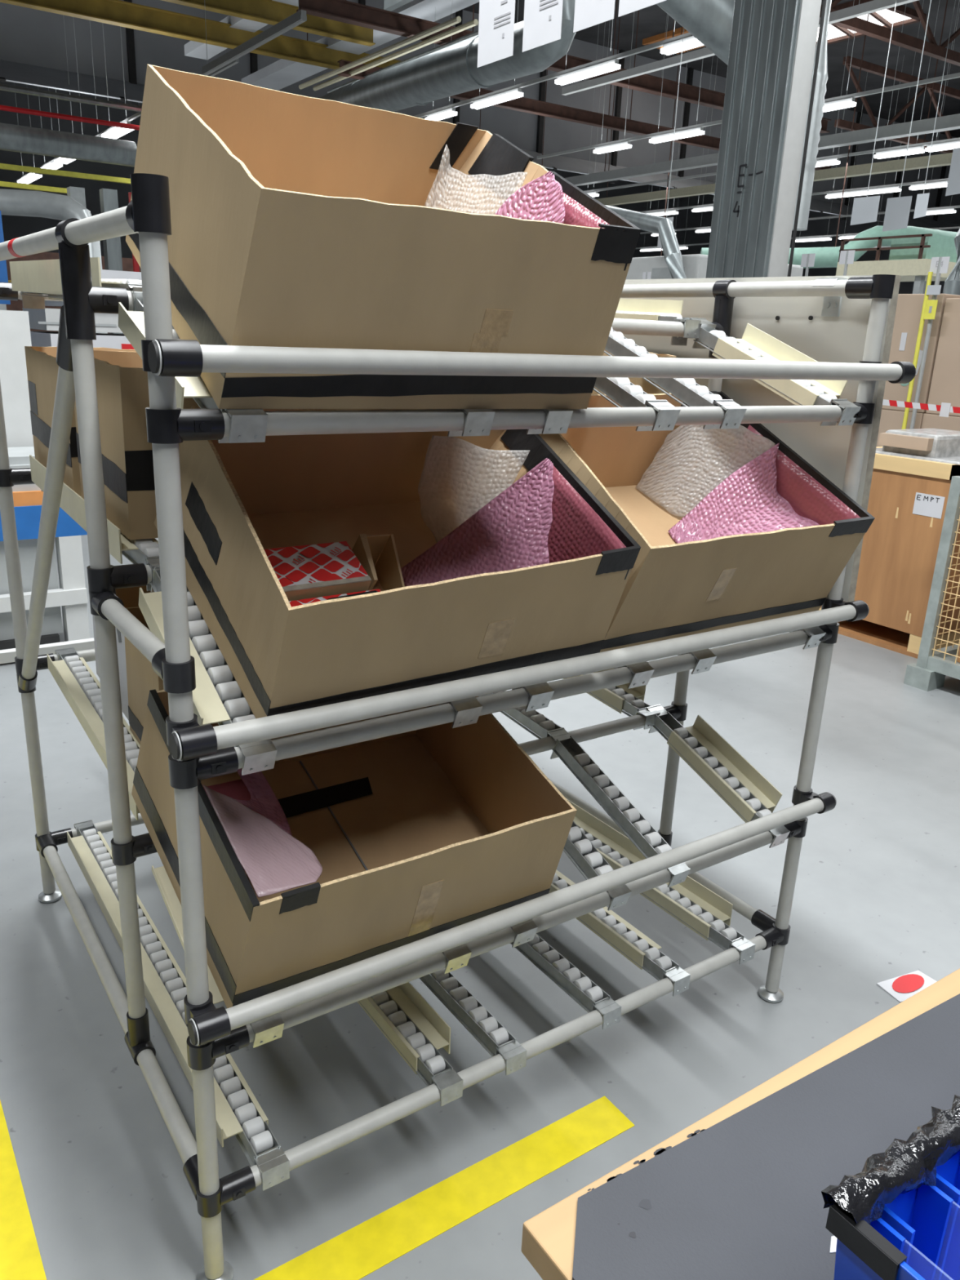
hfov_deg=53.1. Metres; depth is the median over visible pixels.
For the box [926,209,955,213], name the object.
diffuser
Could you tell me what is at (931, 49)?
truss
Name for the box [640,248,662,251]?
diffuser
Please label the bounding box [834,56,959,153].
truss
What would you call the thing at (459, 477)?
bubble wrap
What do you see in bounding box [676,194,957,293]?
wall
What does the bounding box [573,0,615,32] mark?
sign
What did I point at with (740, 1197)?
table top
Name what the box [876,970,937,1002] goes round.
floor sticker
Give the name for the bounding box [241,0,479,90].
ceiling tray
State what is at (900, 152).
diffuser
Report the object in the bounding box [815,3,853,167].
lamp
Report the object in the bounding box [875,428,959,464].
wrapped bundle
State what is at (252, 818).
bubble wrap
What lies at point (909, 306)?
carton
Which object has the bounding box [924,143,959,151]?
diffuser
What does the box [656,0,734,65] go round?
duct
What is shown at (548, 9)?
print
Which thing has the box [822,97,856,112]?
lamp
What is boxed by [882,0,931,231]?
sign
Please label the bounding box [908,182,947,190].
diffuser
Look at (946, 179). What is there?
rail
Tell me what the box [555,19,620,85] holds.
lamp
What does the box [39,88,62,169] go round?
lamp
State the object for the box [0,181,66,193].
rail
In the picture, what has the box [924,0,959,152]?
lamp
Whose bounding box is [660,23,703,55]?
lamp
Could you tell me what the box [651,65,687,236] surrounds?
lamp
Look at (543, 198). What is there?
bubble wrap
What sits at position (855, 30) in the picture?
lamp
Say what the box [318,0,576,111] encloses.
duct
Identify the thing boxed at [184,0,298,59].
ceiling tray
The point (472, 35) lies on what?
ceiling pipe
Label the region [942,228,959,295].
plastic wrap
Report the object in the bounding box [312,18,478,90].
ceiling pipe
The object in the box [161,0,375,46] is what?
ceiling beam
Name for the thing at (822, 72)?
duct
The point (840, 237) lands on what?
diffuser
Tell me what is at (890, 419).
carton
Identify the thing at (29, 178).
diffuser
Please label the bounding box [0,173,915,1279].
rack
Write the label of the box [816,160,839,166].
diffuser
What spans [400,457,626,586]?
bubble wrap
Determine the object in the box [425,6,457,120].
lamp
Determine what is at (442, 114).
diffuser
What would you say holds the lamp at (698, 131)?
hanging from the ceiling at (652, 19)
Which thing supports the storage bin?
on the table top
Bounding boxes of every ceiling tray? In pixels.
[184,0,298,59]
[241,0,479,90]
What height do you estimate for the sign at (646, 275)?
2.040 m
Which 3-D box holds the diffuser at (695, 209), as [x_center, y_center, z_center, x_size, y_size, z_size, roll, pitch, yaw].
[6.517,-12.459,27.797,0.150,0.050,0.900,-10,21,-33]
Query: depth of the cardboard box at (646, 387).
2.03 m
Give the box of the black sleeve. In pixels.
[327,590,377,599]
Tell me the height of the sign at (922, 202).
7.420 m
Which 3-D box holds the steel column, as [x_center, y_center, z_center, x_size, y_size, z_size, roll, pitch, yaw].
[2.172,-5.964,6.309,0.242,10.400,0.642,-10,21,-33]
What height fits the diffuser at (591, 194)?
0.050 m
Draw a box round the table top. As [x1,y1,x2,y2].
[572,993,959,1279]
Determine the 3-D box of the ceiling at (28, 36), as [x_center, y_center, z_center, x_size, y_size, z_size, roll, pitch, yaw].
[-1.665,-16.561,28.362,60.000,4.000,0.420,-10,21,-33]
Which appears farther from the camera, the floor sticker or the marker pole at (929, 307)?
the marker pole at (929, 307)
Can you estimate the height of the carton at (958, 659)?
0.485 m
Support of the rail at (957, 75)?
attached to the lamp at (840, 104)
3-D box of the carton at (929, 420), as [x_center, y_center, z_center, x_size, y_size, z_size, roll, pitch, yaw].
[3.248,-0.839,5.637,1.102,0.895,0.890,-10,21,-33]
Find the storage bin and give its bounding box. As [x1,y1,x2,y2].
[821,1094,959,1279]
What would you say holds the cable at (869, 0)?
hanging from the ceiling at (652, 19)
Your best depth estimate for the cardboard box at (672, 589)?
1.64 m
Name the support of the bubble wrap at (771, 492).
in the cardboard box at (672, 589)
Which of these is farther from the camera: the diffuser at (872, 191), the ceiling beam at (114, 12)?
the diffuser at (872, 191)
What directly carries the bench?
on the floor
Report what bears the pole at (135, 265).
on the floor
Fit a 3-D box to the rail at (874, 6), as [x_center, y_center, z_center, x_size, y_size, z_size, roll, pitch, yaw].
[5.111,-11.372,13.821,0.100,4.460,12.000,-10,21,-33]
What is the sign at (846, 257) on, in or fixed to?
on the floor
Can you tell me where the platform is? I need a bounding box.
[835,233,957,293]
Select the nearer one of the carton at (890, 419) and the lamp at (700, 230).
the carton at (890, 419)
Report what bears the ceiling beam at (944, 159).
attached to the ceiling at (652, 19)
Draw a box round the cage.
[903,475,959,691]
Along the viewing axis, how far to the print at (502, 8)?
3.05 m
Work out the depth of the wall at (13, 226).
40.58 m
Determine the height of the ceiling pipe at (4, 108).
0.080 m
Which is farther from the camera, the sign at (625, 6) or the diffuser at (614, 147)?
the diffuser at (614, 147)
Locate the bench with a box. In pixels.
[0,446,89,649]
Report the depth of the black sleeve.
1.37 m
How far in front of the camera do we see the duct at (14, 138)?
16.74 m
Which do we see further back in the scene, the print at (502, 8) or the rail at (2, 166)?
the rail at (2, 166)
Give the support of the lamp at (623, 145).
hanging from the ceiling at (652, 19)
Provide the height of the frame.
0.483 m
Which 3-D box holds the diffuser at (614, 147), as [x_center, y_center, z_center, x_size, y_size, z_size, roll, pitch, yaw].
[2.674,-9.933,19.422,0.150,0.050,1.000,-10,21,-33]
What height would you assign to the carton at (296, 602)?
0.101 m
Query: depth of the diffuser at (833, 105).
15.18 m
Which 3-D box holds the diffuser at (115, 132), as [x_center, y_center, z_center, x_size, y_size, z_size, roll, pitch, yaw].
[-7.439,-10.465,19.759,0.300,0.050,1.580,-10,21,-33]
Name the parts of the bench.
rail, blue panel, leg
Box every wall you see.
[0,80,679,258]
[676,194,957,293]
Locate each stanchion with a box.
[66,186,86,208]
[99,188,123,333]
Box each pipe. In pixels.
[0,83,142,111]
[0,104,139,130]
[0,188,107,333]
[298,16,461,89]
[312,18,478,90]
[327,30,478,93]
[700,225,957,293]
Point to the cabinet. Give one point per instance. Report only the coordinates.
(15, 329)
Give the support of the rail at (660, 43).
attached to the lamp at (690, 42)
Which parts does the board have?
leg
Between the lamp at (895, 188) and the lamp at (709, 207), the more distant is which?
the lamp at (709, 207)
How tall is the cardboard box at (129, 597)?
0.222 m
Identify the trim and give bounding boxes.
[0,59,959,232]
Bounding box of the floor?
[0,534,959,1279]
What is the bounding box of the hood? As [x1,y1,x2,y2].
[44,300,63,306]
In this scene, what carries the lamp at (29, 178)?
hanging from the ceiling at (652, 19)
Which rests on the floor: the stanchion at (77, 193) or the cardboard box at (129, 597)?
the stanchion at (77, 193)
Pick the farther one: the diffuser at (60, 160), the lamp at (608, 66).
the diffuser at (60, 160)
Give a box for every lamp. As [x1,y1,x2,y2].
[13,82,42,183]
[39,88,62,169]
[53,19,75,164]
[73,21,97,130]
[101,26,133,138]
[201,0,306,75]
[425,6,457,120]
[470,4,523,109]
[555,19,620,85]
[586,22,605,196]
[593,14,634,154]
[640,184,662,251]
[645,19,687,216]
[648,14,704,143]
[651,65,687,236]
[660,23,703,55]
[675,200,688,248]
[691,55,728,212]
[695,62,717,232]
[795,75,849,242]
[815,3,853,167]
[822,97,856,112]
[825,0,924,198]
[838,55,904,239]
[846,30,855,92]
[874,2,939,159]
[908,169,947,190]
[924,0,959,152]
[925,9,959,215]
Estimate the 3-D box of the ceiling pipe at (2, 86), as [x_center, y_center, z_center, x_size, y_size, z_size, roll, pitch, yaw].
[-9.459,-9.168,15.435,15.000,0.100,0.100,-10,21,-33]
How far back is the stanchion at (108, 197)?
13.96 m
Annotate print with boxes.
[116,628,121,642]
[264,541,367,586]
[493,0,511,37]
[539,0,558,20]
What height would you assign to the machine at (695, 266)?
2.280 m
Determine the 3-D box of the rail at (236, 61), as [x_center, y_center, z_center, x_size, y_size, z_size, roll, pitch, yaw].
[-9.055,-11.364,21.995,0.050,0.052,19.380,-10,21,-33]
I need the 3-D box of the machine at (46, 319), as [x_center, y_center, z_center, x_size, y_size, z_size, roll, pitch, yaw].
[-2.557,-1.838,7.148,1.400,1.660,0.908,-10,21,-33]
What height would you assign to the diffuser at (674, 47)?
0.050 m
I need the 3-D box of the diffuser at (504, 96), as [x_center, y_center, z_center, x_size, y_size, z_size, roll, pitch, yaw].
[0.267,-8.865,15.778,0.150,0.050,1.300,-10,21,-33]
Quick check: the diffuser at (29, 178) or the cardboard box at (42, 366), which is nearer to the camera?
the cardboard box at (42, 366)
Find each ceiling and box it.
[0,0,959,224]
[462,0,959,137]
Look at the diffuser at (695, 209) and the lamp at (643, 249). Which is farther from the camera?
the lamp at (643, 249)
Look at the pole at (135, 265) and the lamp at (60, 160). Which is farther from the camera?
the lamp at (60, 160)
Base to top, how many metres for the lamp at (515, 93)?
5.438 m
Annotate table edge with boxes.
[521,968,959,1279]
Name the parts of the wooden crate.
board, frame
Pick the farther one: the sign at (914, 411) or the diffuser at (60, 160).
the diffuser at (60, 160)
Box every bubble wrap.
[202,768,322,897]
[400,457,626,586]
[417,435,529,542]
[424,145,527,214]
[494,171,608,228]
[635,424,775,516]
[667,424,860,543]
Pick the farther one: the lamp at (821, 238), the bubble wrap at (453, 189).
the lamp at (821, 238)
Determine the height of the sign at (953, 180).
7.520 m
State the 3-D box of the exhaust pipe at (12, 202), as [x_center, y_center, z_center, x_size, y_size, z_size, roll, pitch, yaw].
[-5.588,-2.459,7.529,5.002,2.370,0.587,-5,19,-22]
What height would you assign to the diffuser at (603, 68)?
0.050 m
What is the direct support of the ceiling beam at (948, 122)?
attached to the ceiling at (652, 19)
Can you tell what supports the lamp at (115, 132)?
hanging from the ceiling at (652, 19)
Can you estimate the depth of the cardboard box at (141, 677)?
1.77 m
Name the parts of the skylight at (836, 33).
pane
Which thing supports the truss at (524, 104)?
hanging from the ceiling at (652, 19)
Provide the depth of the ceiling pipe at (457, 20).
16.81 m
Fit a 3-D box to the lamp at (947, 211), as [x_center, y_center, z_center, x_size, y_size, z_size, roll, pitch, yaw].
[12.701,-14.323,25.618,0.150,5.438,1.000,-10,21,-33]
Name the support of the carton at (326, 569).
in the cardboard box at (241, 500)
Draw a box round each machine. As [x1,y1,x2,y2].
[22,269,141,349]
[626,253,803,279]
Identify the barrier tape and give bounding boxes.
[882,399,959,417]
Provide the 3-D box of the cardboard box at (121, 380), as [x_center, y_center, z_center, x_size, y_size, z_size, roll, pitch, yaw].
[-0.411,-0.368,1.732,0.533,0.276,0.330,-10,21,-33]
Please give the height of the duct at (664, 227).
2.938 m
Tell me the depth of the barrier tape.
5.00 m
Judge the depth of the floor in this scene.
1.98 m
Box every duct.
[0,122,137,167]
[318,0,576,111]
[604,204,686,278]
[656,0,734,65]
[791,0,831,231]
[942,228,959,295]
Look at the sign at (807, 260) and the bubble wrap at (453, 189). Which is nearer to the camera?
the bubble wrap at (453, 189)
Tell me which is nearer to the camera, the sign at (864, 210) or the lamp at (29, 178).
the sign at (864, 210)
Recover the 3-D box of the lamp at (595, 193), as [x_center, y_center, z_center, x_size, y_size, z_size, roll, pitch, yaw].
[3.090,-14.576,25.151,0.150,5.438,0.550,-10,21,-33]
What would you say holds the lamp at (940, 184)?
hanging from the ceiling at (652, 19)
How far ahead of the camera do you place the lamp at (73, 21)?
21.15 m
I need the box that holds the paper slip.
[830,1235,836,1253]
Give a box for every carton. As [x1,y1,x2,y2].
[264,533,404,601]
[288,588,381,607]
[876,408,924,446]
[881,293,959,413]
[920,413,959,431]
[925,297,959,416]
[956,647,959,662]
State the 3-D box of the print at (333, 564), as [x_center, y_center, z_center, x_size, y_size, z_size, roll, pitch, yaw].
[-0.248,-0.110,1.386,0.164,0.036,0.086,-10,21,-33]
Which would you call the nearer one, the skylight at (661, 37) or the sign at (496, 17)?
the sign at (496, 17)
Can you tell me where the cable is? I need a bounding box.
[657,27,684,248]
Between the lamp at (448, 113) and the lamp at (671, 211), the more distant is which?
the lamp at (671, 211)
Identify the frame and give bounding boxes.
[0,637,94,663]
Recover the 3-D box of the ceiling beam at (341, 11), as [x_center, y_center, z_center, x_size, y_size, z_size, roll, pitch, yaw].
[2.664,-12.882,17.998,13.100,4.330,0.200,-10,21,-33]
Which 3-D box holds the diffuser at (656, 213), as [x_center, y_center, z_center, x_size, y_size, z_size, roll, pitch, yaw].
[5.511,-12.953,29.206,0.150,0.050,1.300,-10,21,-33]
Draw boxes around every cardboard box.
[24,346,136,496]
[74,350,426,540]
[92,585,151,720]
[124,606,164,744]
[125,63,640,408]
[131,688,577,1008]
[154,405,640,718]
[426,349,675,409]
[504,391,875,652]
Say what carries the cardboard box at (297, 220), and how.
on the rack
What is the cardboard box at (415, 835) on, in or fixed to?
on the rack
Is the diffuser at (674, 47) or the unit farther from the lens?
the unit
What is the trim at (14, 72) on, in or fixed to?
attached to the ceiling at (28, 36)
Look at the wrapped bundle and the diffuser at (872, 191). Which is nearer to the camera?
the wrapped bundle
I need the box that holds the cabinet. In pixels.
[0,310,33,447]
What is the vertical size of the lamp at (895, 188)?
5.438 m
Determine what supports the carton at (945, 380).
on the carton at (929, 420)
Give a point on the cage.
(929, 672)
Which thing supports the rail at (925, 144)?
attached to the lamp at (824, 162)
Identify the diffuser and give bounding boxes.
[17,173,42,183]
[40,162,62,169]
[53,157,73,164]
[101,126,132,138]
[425,110,457,120]
[470,91,523,108]
[555,62,620,84]
[589,193,599,196]
[593,143,631,153]
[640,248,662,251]
[648,129,704,142]
[648,211,678,215]
[660,38,702,54]
[691,207,712,211]
[695,229,711,232]
[795,238,831,241]
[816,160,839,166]
[822,101,856,111]
[825,188,900,198]
[838,236,854,239]
[874,148,924,158]
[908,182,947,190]
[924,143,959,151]
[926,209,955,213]
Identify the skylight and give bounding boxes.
[642,26,705,53]
[815,0,926,47]
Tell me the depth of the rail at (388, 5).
3.57 m
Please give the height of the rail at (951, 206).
0.052 m
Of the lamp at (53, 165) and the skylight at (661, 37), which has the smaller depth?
the lamp at (53, 165)
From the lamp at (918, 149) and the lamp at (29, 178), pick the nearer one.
the lamp at (918, 149)
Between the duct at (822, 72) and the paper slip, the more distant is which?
the duct at (822, 72)
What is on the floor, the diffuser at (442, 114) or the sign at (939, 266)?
the sign at (939, 266)
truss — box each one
[337,9,831,169]
[819,0,959,66]
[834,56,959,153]
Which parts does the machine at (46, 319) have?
hood lid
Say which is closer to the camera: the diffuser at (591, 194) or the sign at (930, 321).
the sign at (930, 321)
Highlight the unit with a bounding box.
[5,252,141,333]
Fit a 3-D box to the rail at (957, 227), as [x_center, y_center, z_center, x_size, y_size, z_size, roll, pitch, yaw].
[11.383,-14.817,35.428,0.050,0.052,19.700,-10,21,-33]
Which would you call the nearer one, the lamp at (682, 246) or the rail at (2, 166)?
the rail at (2, 166)
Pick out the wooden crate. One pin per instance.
(908, 500)
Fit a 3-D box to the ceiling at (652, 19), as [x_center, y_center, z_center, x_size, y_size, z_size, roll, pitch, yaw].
[3.777,-15.928,20.216,60.000,0.200,58.000,-10,21,-33]
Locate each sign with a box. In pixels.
[477,0,515,67]
[522,0,563,52]
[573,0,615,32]
[617,0,666,17]
[642,271,651,279]
[800,253,815,276]
[839,249,855,275]
[850,0,897,225]
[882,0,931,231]
[909,408,917,429]
[913,0,955,218]
[914,319,933,403]
[929,256,950,284]
[945,147,959,195]
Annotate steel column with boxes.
[705,0,826,278]
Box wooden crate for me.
[818,446,959,658]
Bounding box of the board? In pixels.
[0,210,10,310]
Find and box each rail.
[0,163,130,183]
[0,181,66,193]
[12,58,239,182]
[383,0,413,11]
[413,32,693,118]
[536,72,959,159]
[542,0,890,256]
[561,0,918,95]
[584,137,959,192]
[635,226,959,248]
[638,177,948,213]
[640,205,959,234]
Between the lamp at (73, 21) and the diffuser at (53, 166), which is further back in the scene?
the diffuser at (53, 166)
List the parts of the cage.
corner post, frame rail, plate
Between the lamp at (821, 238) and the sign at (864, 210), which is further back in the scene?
the lamp at (821, 238)
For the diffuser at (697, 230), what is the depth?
33.21 m
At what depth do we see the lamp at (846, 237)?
33.23 m
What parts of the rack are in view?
post, carry rail, rail, carry rail, carry rail, post, rail, rail, carry rail, post, carry rail, carry rail, lip rail, carry rail, lip rail, carry rail, carry rail, lip rail, carry rail, rail, post, rail, panel, post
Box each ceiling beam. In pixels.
[0,0,400,69]
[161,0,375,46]
[296,0,831,133]
[479,0,959,186]
[596,0,952,205]
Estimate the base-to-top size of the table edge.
0.800 m
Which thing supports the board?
on the floor
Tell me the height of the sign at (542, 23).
0.310 m
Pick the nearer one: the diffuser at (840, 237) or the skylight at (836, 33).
the skylight at (836, 33)
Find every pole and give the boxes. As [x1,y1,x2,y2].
[128,191,139,271]
[901,271,941,429]
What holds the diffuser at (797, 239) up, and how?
attached to the lamp at (821, 238)
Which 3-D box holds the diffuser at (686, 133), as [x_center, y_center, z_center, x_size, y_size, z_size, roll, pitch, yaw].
[3.679,-9.439,18.013,0.150,0.050,1.300,-10,21,-33]
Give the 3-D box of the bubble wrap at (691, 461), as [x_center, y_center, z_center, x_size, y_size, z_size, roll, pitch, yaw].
[0.457,-0.353,1.959,0.280,0.203,0.065,11,20,25]

